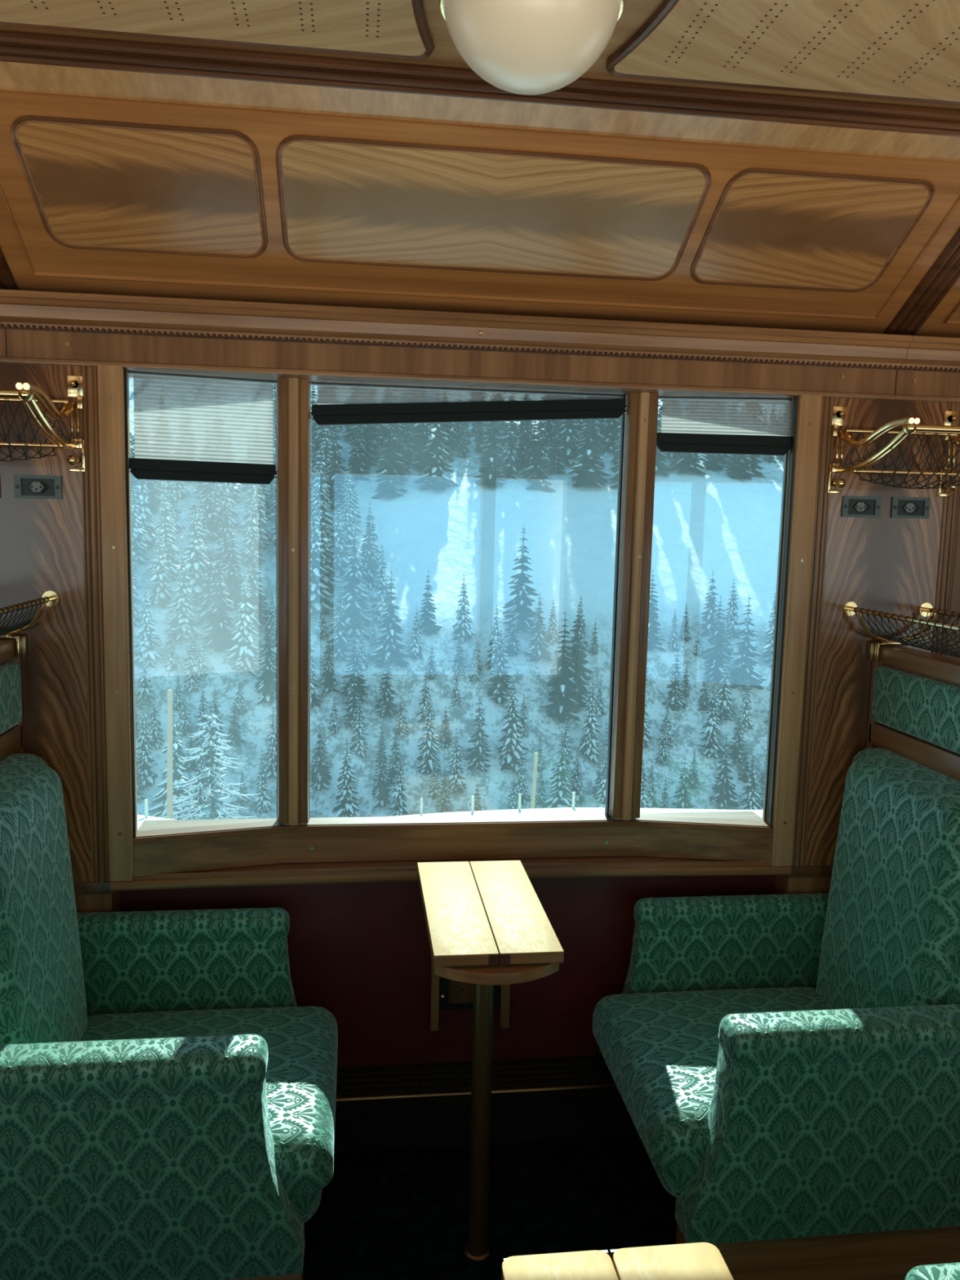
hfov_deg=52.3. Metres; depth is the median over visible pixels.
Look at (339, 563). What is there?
spruce tree
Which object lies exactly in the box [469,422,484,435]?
spruce tree
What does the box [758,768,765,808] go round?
spruce tree
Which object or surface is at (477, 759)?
spruce tree
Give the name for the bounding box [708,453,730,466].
spruce tree
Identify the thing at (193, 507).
spruce tree
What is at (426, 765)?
spruce tree
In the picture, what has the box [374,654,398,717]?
spruce tree
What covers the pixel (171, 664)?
spruce tree
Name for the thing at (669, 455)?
spruce tree
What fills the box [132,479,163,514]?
spruce tree
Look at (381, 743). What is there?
spruce tree
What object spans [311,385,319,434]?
spruce tree
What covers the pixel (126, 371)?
window
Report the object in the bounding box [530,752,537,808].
wooden pole
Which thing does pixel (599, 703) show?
spruce tree
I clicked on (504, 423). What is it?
spruce tree
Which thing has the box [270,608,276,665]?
spruce tree
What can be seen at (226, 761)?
spruce
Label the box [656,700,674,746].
spruce tree
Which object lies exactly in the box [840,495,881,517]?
power socket
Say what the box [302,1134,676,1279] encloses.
floor
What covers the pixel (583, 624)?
spruce tree
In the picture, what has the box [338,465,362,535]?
spruce tree
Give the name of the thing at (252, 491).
spruce tree
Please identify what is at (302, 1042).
seat cushion
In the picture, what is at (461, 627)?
spruce tree
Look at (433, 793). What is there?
spruce tree
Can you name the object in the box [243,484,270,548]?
spruce tree
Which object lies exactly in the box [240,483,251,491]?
spruce tree
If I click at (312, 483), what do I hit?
spruce tree
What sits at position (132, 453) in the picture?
spruce tree
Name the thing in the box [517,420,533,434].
spruce tree
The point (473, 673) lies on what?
spruce tree
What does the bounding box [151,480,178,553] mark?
spruce tree
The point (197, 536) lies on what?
spruce tree
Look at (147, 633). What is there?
spruce tree
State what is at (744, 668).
spruce tree
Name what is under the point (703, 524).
hillside
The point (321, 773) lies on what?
spruce tree
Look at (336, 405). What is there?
blind
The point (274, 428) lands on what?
spruce tree
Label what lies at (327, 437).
spruce tree
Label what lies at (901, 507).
power socket
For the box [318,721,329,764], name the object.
spruce tree
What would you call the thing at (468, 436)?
spruce tree
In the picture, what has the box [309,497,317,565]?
spruce tree
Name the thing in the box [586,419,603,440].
spruce tree
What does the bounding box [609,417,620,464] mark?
spruce tree
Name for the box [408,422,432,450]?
spruce tree
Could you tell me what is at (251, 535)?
spruce tree
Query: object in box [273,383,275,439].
spruce tree
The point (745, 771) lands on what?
spruce tree
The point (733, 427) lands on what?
blind
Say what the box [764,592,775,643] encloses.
spruce tree
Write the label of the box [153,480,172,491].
spruce tree
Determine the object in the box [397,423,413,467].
spruce tree
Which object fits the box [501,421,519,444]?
spruce tree
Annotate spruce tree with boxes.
[129,428,134,451]
[129,431,140,491]
[130,472,135,504]
[130,485,150,568]
[131,478,156,548]
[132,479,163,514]
[132,552,140,586]
[132,564,144,626]
[133,582,163,668]
[134,648,155,709]
[134,693,141,738]
[136,699,158,788]
[136,754,145,802]
[143,525,173,608]
[147,689,164,749]
[147,710,195,819]
[148,489,182,581]
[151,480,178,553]
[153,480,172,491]
[164,548,204,644]
[164,631,178,671]
[165,480,185,533]
[167,480,190,498]
[172,666,185,711]
[173,503,215,604]
[175,688,191,737]
[181,728,198,771]
[182,624,197,660]
[183,498,209,577]
[183,632,200,693]
[185,485,215,556]
[188,481,211,515]
[191,739,211,804]
[192,546,222,626]
[193,631,208,677]
[193,683,209,745]
[197,481,224,540]
[197,547,238,652]
[203,684,231,768]
[208,482,223,497]
[210,493,241,583]
[213,482,241,528]
[217,524,245,607]
[221,482,241,504]
[223,702,245,746]
[226,568,262,676]
[231,676,248,715]
[235,542,268,627]
[235,767,248,805]
[237,483,271,533]
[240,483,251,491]
[240,495,265,568]
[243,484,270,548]
[245,484,271,501]
[251,750,272,813]
[253,614,276,704]
[255,484,272,516]
[262,706,276,777]
[263,588,276,641]
[266,426,275,497]
[266,458,275,511]
[266,475,276,521]
[267,499,276,543]
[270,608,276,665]
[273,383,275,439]
[273,407,275,458]
[309,462,333,555]
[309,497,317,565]
[309,497,341,593]
[309,511,335,617]
[310,634,324,708]
[310,728,332,791]
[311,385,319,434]
[311,400,338,460]
[311,426,318,478]
[311,439,317,484]
[311,444,337,533]
[311,454,319,488]
[311,474,313,509]
[314,600,328,639]
[315,402,343,431]
[315,425,333,485]
[318,632,339,693]
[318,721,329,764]
[322,426,333,456]
[323,425,347,497]
[325,500,350,577]
[325,583,352,661]
[327,691,340,735]
[329,462,345,514]
[331,534,374,639]
[332,738,359,817]
[335,488,360,556]
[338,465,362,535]
[338,520,370,599]
[339,494,353,543]
[340,629,368,706]
[341,424,362,439]
[342,424,370,479]
[342,666,364,728]
[346,424,381,471]
[348,471,361,526]
[348,692,368,757]
[357,630,368,670]
[358,501,382,559]
[360,514,379,590]
[361,511,381,569]
[365,424,385,454]
[366,553,394,624]
[367,571,410,667]
[368,545,391,602]
[368,612,377,645]
[369,423,408,499]
[371,738,391,808]
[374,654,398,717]
[375,728,387,766]
[376,423,411,482]
[377,423,390,444]
[386,726,404,784]
[388,752,410,816]
[393,692,409,737]
[395,423,415,459]
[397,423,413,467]
[406,604,424,659]
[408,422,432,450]
[410,422,435,471]
[413,422,457,490]
[415,666,435,721]
[416,694,441,773]
[417,568,441,635]
[426,642,437,679]
[426,756,441,799]
[432,422,456,461]
[435,765,451,813]
[437,706,453,748]
[444,727,467,794]
[450,667,462,706]
[451,634,468,674]
[452,573,475,642]
[454,422,462,438]
[455,422,469,457]
[455,422,470,452]
[457,422,472,444]
[464,695,492,771]
[467,633,484,671]
[467,648,480,683]
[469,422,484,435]
[473,421,506,487]
[473,422,485,452]
[473,779,482,811]
[477,421,506,464]
[485,604,503,673]
[485,630,515,703]
[486,421,507,431]
[496,680,528,775]
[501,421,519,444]
[501,421,523,479]
[501,524,539,632]
[501,605,521,656]
[506,770,519,809]
[513,420,533,466]
[515,748,531,804]
[516,421,533,450]
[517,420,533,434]
[517,693,530,738]
[521,421,543,480]
[522,591,552,662]
[524,420,555,492]
[535,764,546,804]
[536,420,560,444]
[536,733,544,772]
[541,611,581,723]
[542,733,572,808]
[545,597,559,644]
[546,420,566,475]
[548,643,558,682]
[556,419,566,439]
[557,419,583,466]
[558,714,573,763]
[566,419,587,447]
[566,605,592,708]
[567,418,610,487]
[568,749,585,805]
[570,595,589,651]
[577,631,586,665]
[577,675,600,764]
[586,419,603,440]
[588,618,599,654]
[592,759,601,799]
[594,677,605,715]
[595,750,607,807]
[597,417,620,451]
[599,418,607,430]
[603,715,608,745]
[608,421,620,488]
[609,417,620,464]
[640,756,650,808]
[643,694,653,748]
[645,760,658,807]
[647,569,666,651]
[654,715,671,764]
[655,399,673,475]
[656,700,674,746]
[657,399,662,432]
[657,778,670,808]
[660,431,680,458]
[661,649,687,711]
[667,608,679,652]
[668,452,708,474]
[671,756,694,808]
[679,602,691,641]
[680,662,689,697]
[687,751,700,789]
[692,622,705,657]
[697,671,711,711]
[697,679,724,759]
[700,569,721,636]
[702,453,724,470]
[702,595,733,685]
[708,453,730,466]
[708,734,739,809]
[711,655,736,722]
[720,578,742,638]
[721,611,733,655]
[724,453,754,479]
[727,711,746,764]
[729,597,766,690]
[737,677,754,732]
[737,742,751,782]
[739,755,762,809]
[746,454,766,478]
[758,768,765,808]
[759,749,766,785]
[761,611,774,666]
[763,455,776,462]
[763,711,768,732]
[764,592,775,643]
[775,455,784,461]
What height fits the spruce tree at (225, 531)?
7.516 m
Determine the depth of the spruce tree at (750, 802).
65.53 m
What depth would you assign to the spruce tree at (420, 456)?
99.39 m
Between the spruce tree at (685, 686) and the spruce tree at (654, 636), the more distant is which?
the spruce tree at (654, 636)
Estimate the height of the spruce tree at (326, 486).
8.365 m
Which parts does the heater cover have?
edge rail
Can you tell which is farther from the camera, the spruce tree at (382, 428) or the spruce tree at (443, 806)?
the spruce tree at (382, 428)
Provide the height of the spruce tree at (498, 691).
5.506 m
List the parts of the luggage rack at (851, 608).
rail, rail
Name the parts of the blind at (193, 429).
guide cord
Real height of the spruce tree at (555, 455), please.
6.870 m
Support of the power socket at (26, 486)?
attached to the wall pier at (46, 544)
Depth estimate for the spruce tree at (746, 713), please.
71.36 m
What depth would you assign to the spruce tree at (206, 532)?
79.84 m
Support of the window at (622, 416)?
in the wall at (359, 953)
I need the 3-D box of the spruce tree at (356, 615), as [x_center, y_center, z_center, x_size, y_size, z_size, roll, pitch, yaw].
[-9.339,-4.079,73.062,3.157,7.944,3.346,5,8,26]
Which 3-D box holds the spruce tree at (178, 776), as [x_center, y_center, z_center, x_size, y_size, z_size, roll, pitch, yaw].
[-10.286,5.080,33.122,2.417,5.521,2.072,1,7,-4]
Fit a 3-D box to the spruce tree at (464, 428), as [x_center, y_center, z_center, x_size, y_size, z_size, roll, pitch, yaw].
[-1.832,-22.438,105.580,1.491,4.745,1.650,3,7,13]
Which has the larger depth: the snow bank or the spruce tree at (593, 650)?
the spruce tree at (593, 650)
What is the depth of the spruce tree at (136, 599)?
71.31 m
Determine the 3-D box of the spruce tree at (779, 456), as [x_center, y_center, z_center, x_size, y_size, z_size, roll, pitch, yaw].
[34.216,-22.685,108.912,2.455,6.241,2.519,6,9,35]
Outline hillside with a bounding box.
[128,377,783,819]
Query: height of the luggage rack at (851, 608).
0.098 m
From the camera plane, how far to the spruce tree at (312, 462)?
97.90 m
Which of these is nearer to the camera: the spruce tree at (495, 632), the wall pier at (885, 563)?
the wall pier at (885, 563)
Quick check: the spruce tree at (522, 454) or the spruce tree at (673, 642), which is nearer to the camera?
the spruce tree at (673, 642)
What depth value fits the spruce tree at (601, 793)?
64.69 m
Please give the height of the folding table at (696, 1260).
0.716 m
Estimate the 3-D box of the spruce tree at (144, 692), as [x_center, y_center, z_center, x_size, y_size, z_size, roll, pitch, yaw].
[-22.801,2.587,66.406,1.406,4.076,1.470,1,7,-5]
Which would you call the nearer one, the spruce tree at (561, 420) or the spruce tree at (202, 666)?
the spruce tree at (202, 666)
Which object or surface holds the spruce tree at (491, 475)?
on the hillside
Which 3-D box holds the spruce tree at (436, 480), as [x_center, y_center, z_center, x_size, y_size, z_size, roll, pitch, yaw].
[-4.086,-19.699,94.977,4.393,10.511,4.021,-3,8,-29]
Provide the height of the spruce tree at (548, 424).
8.440 m
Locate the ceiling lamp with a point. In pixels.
(517, 46)
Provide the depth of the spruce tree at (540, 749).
67.45 m
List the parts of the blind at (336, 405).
guide cord, guide cord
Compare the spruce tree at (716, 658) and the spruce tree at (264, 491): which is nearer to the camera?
the spruce tree at (716, 658)
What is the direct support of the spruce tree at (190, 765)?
on the hillside
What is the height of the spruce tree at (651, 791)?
3.321 m
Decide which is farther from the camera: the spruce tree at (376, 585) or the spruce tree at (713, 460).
the spruce tree at (713, 460)
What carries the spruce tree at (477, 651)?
on the hillside
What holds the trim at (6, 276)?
attached to the cove
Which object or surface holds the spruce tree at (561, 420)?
on the hillside
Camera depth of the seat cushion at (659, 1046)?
2.03 m
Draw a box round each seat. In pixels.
[0,635,337,1279]
[592,642,959,1279]
[905,1262,959,1279]
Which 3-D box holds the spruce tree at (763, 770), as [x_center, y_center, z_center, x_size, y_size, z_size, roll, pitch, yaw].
[20.473,7.938,68.808,1.489,5.150,1.558,2,7,8]
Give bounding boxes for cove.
[0,89,959,337]
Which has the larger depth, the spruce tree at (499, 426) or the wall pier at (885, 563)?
the spruce tree at (499, 426)
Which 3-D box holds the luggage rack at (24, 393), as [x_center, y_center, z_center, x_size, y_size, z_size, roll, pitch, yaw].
[-0.977,-0.440,1.906,0.321,0.200,0.313,0,7,-7]
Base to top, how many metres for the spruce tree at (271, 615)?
4.229 m
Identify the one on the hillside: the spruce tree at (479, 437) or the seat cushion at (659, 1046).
the spruce tree at (479, 437)
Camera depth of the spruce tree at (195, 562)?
74.04 m
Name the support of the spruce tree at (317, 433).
on the hillside
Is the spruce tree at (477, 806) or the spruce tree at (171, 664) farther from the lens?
the spruce tree at (171, 664)
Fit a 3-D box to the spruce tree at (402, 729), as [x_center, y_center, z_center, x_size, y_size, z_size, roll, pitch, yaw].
[-5.422,5.147,67.715,1.118,3.210,1.092,2,7,4]
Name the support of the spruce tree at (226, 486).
on the hillside
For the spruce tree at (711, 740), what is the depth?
69.78 m
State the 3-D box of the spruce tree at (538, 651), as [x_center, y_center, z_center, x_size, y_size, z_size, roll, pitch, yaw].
[4.500,-1.057,74.425,2.312,5.304,2.132,3,7,10]
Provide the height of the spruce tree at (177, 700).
3.209 m
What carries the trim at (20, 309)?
attached to the wall at (955, 598)
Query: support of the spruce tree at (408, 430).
on the hillside
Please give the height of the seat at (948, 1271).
1.234 m
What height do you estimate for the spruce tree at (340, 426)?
10.761 m
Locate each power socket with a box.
[13,474,62,499]
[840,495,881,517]
[890,497,930,518]
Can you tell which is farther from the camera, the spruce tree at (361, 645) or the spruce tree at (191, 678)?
the spruce tree at (361, 645)
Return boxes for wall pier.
[0,362,119,912]
[774,396,959,894]
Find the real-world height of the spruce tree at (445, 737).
2.981 m
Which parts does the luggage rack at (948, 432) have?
knob, rail, rail, rail, knob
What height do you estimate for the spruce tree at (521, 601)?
8.364 m
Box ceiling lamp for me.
[439,0,625,94]
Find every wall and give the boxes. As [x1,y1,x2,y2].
[119,875,776,1067]
[946,497,959,659]
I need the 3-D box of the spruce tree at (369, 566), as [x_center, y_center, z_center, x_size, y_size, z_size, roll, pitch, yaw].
[-9.032,-7.161,78.719,2.403,6.221,2.268,-1,7,-19]
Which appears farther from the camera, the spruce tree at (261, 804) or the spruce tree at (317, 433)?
the spruce tree at (317, 433)
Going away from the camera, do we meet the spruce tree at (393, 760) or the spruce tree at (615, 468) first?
the spruce tree at (393, 760)
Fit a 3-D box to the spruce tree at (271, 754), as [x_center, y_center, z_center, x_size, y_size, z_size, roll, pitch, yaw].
[-13.634,6.704,64.249,1.898,4.889,2.122,-2,8,-28]
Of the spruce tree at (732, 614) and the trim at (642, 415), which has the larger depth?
the spruce tree at (732, 614)
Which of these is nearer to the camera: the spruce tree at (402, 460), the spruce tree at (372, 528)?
the spruce tree at (372, 528)
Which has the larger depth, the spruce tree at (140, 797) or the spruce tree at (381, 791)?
the spruce tree at (381, 791)
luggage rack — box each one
[0,375,86,471]
[826,406,959,496]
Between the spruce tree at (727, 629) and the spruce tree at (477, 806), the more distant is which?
the spruce tree at (727, 629)
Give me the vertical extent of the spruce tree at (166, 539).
7.249 m
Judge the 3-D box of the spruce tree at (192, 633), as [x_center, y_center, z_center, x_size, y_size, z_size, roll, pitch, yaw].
[-20.441,0.148,69.639,1.207,3.032,1.309,8,10,44]
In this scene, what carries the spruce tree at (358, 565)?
on the hillside
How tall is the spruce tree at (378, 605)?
5.623 m
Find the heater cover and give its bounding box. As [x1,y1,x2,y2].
[333,1054,638,1152]
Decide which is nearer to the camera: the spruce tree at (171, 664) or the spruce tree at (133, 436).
the spruce tree at (171, 664)
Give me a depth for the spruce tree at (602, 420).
113.00 m
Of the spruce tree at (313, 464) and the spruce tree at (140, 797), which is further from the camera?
the spruce tree at (313, 464)
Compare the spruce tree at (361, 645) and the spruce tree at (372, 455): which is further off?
the spruce tree at (372, 455)
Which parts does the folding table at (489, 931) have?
post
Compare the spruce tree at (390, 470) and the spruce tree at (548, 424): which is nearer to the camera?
the spruce tree at (390, 470)
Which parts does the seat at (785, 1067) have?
armrest, armrest, backrest, seat frame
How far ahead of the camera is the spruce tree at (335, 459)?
93.76 m
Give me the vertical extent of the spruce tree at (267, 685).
6.194 m
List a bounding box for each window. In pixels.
[125,368,284,838]
[306,382,625,833]
[658,395,797,826]
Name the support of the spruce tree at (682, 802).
on the hillside
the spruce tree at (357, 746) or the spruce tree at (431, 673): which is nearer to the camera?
the spruce tree at (357, 746)
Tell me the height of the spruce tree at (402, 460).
10.052 m
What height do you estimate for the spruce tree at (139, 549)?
7.048 m
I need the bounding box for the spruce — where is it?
[160,706,260,819]
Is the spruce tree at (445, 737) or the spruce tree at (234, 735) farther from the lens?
the spruce tree at (445, 737)
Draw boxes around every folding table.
[417,860,564,1261]
[501,1242,733,1279]
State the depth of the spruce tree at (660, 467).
98.59 m
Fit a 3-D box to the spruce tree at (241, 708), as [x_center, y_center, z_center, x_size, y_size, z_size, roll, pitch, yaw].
[-16.501,3.890,67.139,1.004,2.729,1.050,7,9,40]
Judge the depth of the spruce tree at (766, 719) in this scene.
71.89 m
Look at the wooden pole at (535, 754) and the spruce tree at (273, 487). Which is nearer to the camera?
the wooden pole at (535, 754)
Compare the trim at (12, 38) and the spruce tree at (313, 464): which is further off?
the spruce tree at (313, 464)
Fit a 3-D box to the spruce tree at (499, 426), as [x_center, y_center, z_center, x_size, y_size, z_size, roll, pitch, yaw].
[1.331,-22.424,102.081,3.634,9.028,3.542,0,7,-10]
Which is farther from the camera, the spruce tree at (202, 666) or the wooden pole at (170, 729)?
the spruce tree at (202, 666)
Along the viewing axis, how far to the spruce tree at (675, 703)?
72.28 m
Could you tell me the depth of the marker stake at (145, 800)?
7.40 m
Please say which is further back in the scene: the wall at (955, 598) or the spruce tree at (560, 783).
the spruce tree at (560, 783)
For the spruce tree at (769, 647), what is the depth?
75.60 m
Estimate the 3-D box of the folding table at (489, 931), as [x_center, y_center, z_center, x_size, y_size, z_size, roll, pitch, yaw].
[-0.008,0.894,2.108,0.240,0.716,0.606,0,7,-7]
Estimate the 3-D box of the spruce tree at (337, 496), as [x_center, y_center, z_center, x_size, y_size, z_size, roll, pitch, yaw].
[-13.062,-14.149,91.292,2.280,4.924,2.193,0,7,-7]
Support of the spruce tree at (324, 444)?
on the hillside
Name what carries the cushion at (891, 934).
on the seat at (785, 1067)
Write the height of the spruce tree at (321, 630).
3.048 m
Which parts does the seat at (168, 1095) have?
seat frame, backrest, armrest, armrest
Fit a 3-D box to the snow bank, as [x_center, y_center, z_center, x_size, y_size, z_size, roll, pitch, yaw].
[4.466,1.824,6.443,70.000,0.730,6.280,0,7,-7]
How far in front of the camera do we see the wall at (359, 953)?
2.40 m
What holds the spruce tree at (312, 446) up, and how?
on the hillside
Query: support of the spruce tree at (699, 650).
on the hillside
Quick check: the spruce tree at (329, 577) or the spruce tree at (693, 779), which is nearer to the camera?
the spruce tree at (693, 779)
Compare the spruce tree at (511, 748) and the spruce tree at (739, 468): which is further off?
the spruce tree at (739, 468)
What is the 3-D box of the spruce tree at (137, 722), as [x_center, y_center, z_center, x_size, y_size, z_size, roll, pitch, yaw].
[-23.307,3.996,64.242,2.067,5.421,1.950,5,8,24]
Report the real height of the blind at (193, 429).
1.014 m
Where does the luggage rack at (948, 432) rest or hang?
attached to the wall pier at (885, 563)
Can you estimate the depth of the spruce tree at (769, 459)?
108.29 m
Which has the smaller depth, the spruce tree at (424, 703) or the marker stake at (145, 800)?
the marker stake at (145, 800)
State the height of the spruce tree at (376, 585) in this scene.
4.700 m
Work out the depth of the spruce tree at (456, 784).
65.07 m
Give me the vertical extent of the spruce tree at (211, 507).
7.389 m
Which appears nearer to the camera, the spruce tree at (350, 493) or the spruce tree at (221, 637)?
the spruce tree at (221, 637)
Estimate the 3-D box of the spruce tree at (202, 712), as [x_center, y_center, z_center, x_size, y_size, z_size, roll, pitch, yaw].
[-18.460,4.921,65.063,1.337,4.439,1.279,3,7,11]
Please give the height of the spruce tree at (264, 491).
6.106 m
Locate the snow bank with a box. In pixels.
[137,807,763,828]
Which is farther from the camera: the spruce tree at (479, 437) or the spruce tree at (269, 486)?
the spruce tree at (479, 437)
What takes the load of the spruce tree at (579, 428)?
on the hillside
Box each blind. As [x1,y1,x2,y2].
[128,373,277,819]
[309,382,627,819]
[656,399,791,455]
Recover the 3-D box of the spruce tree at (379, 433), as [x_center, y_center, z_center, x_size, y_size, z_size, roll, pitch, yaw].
[-11.584,-24.020,104.412,3.262,9.052,3.180,-3,8,-35]
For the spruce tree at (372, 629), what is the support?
on the hillside
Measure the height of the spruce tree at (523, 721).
3.346 m
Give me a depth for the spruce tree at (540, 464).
95.03 m
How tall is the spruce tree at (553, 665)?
3.255 m
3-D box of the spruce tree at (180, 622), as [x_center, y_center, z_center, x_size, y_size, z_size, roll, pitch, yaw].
[-21.543,-3.208,71.187,3.090,6.880,2.648,1,7,-7]
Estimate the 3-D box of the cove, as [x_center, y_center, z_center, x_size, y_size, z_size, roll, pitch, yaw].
[0.011,-0.817,2.026,6.200,0.308,0.513,0,7,-7]
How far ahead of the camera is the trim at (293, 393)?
2.23 m
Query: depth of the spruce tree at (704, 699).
72.45 m
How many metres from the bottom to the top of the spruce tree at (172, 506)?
5.352 m
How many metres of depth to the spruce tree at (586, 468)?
95.94 m
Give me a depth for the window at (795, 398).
2.34 m
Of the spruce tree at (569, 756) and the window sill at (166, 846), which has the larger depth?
the spruce tree at (569, 756)
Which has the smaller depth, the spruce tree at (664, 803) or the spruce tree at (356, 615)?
the spruce tree at (664, 803)
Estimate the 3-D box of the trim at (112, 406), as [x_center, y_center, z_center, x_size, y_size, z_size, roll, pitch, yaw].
[-0.793,-0.022,2.149,0.052,1.126,0.068,0,7,-7]
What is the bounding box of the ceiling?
[0,0,959,109]
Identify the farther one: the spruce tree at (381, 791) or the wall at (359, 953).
the spruce tree at (381, 791)
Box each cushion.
[0,763,87,1044]
[79,1005,337,1222]
[592,986,831,1198]
[815,756,959,1008]
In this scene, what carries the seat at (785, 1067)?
on the floor
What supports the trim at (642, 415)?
attached to the wall at (359, 953)
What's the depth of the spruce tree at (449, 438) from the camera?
102.70 m
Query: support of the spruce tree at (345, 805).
on the hillside
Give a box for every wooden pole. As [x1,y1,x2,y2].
[166,689,173,818]
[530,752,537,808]
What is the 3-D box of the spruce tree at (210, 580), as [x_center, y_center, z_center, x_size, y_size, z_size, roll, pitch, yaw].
[-19.919,-3.973,72.377,2.390,5.928,2.532,5,8,26]
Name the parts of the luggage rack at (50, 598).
rail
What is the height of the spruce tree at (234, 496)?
4.906 m
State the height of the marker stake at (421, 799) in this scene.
0.230 m
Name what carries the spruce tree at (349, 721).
on the hillside
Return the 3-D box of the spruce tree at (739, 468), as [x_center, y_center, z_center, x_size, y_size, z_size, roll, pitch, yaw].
[26.524,-20.254,99.612,3.142,8.094,2.838,-3,8,-35]
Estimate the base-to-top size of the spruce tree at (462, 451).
4.314 m
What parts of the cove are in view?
panel moulding, veneer panel, veneer panel, panel moulding, veneer panel, panel moulding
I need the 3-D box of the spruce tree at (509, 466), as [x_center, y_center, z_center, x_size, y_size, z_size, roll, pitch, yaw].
[3.020,-19.737,98.433,3.034,7.549,2.918,7,9,41]
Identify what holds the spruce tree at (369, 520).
on the hillside
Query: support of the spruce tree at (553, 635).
on the hillside
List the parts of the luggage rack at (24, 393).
rail, rail, rail, knob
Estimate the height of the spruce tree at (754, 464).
9.068 m
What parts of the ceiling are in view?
perforated panel, panel moulding, panel moulding, perforated panel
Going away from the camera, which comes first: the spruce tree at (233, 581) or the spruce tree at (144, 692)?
the spruce tree at (144, 692)
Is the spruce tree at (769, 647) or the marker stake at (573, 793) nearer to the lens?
the marker stake at (573, 793)
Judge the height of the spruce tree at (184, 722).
3.216 m
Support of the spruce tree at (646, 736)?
on the hillside
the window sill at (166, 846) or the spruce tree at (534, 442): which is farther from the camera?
the spruce tree at (534, 442)
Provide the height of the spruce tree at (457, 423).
5.341 m
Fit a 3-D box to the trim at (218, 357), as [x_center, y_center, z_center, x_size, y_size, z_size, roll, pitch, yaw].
[-0.016,-0.612,2.227,6.200,0.070,0.161,0,7,-7]
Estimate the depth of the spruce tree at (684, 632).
76.43 m
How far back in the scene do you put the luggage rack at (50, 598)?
2.02 m
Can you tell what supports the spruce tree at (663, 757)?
on the hillside
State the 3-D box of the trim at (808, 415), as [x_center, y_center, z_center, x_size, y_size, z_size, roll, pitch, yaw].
[0.746,-0.009,2.346,0.052,1.126,0.068,0,7,-7]
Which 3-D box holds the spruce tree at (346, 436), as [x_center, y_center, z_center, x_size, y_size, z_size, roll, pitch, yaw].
[-13.905,-25.582,107.947,2.590,7.468,2.866,2,7,8]
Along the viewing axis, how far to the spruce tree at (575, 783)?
66.28 m
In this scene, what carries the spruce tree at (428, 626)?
on the hillside
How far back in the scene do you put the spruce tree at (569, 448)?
101.55 m
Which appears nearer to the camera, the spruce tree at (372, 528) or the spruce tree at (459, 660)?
the spruce tree at (459, 660)
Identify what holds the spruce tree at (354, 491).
on the hillside
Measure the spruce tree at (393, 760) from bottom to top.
4.037 m
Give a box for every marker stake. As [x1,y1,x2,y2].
[144,799,147,817]
[420,798,422,816]
[471,795,474,812]
[518,793,521,810]
[572,791,575,808]
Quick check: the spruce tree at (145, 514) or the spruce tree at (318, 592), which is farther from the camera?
the spruce tree at (145, 514)
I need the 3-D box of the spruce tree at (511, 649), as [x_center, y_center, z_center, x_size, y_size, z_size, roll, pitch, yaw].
[2.497,-0.737,74.497,1.654,3.902,1.794,2,7,3]
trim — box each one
[0,30,959,137]
[0,44,959,161]
[0,246,18,289]
[0,288,959,373]
[0,328,959,402]
[97,364,137,881]
[110,855,791,891]
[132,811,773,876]
[277,377,310,826]
[608,392,658,820]
[765,394,822,866]
[882,227,959,335]
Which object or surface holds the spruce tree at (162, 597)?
on the hillside
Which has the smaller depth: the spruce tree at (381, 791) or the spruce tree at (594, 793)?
the spruce tree at (381, 791)
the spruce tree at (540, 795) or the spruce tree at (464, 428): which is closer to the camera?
the spruce tree at (540, 795)
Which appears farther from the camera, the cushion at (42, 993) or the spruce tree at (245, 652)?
the spruce tree at (245, 652)
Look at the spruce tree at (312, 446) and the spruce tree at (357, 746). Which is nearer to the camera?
the spruce tree at (357, 746)
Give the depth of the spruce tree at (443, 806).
63.88 m
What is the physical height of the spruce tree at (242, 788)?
2.617 m
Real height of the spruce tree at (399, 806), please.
4.707 m
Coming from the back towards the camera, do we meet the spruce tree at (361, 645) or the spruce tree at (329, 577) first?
the spruce tree at (329, 577)
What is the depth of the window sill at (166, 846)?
2.36 m
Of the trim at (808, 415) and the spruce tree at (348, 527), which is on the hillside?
the spruce tree at (348, 527)
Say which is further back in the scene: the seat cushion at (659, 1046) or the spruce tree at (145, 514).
the spruce tree at (145, 514)
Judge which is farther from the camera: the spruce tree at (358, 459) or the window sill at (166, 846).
the spruce tree at (358, 459)
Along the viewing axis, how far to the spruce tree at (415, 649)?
72.40 m
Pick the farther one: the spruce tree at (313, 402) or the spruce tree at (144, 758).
the spruce tree at (313, 402)
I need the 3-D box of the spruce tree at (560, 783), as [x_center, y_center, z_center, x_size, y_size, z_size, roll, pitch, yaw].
[5.373,9.220,64.858,2.269,6.471,2.324,3,7,10]
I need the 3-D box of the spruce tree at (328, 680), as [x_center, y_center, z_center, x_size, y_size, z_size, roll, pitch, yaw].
[-10.845,1.540,69.397,1.469,4.493,1.557,-4,9,-39]
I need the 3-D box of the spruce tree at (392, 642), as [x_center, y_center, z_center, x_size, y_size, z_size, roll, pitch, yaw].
[-6.524,-1.589,71.508,3.149,7.127,2.903,4,8,22]
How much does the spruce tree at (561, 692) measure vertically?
8.058 m
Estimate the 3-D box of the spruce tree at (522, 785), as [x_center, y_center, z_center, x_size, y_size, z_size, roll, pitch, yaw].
[2.853,9.053,65.745,1.366,3.867,1.531,5,8,30]

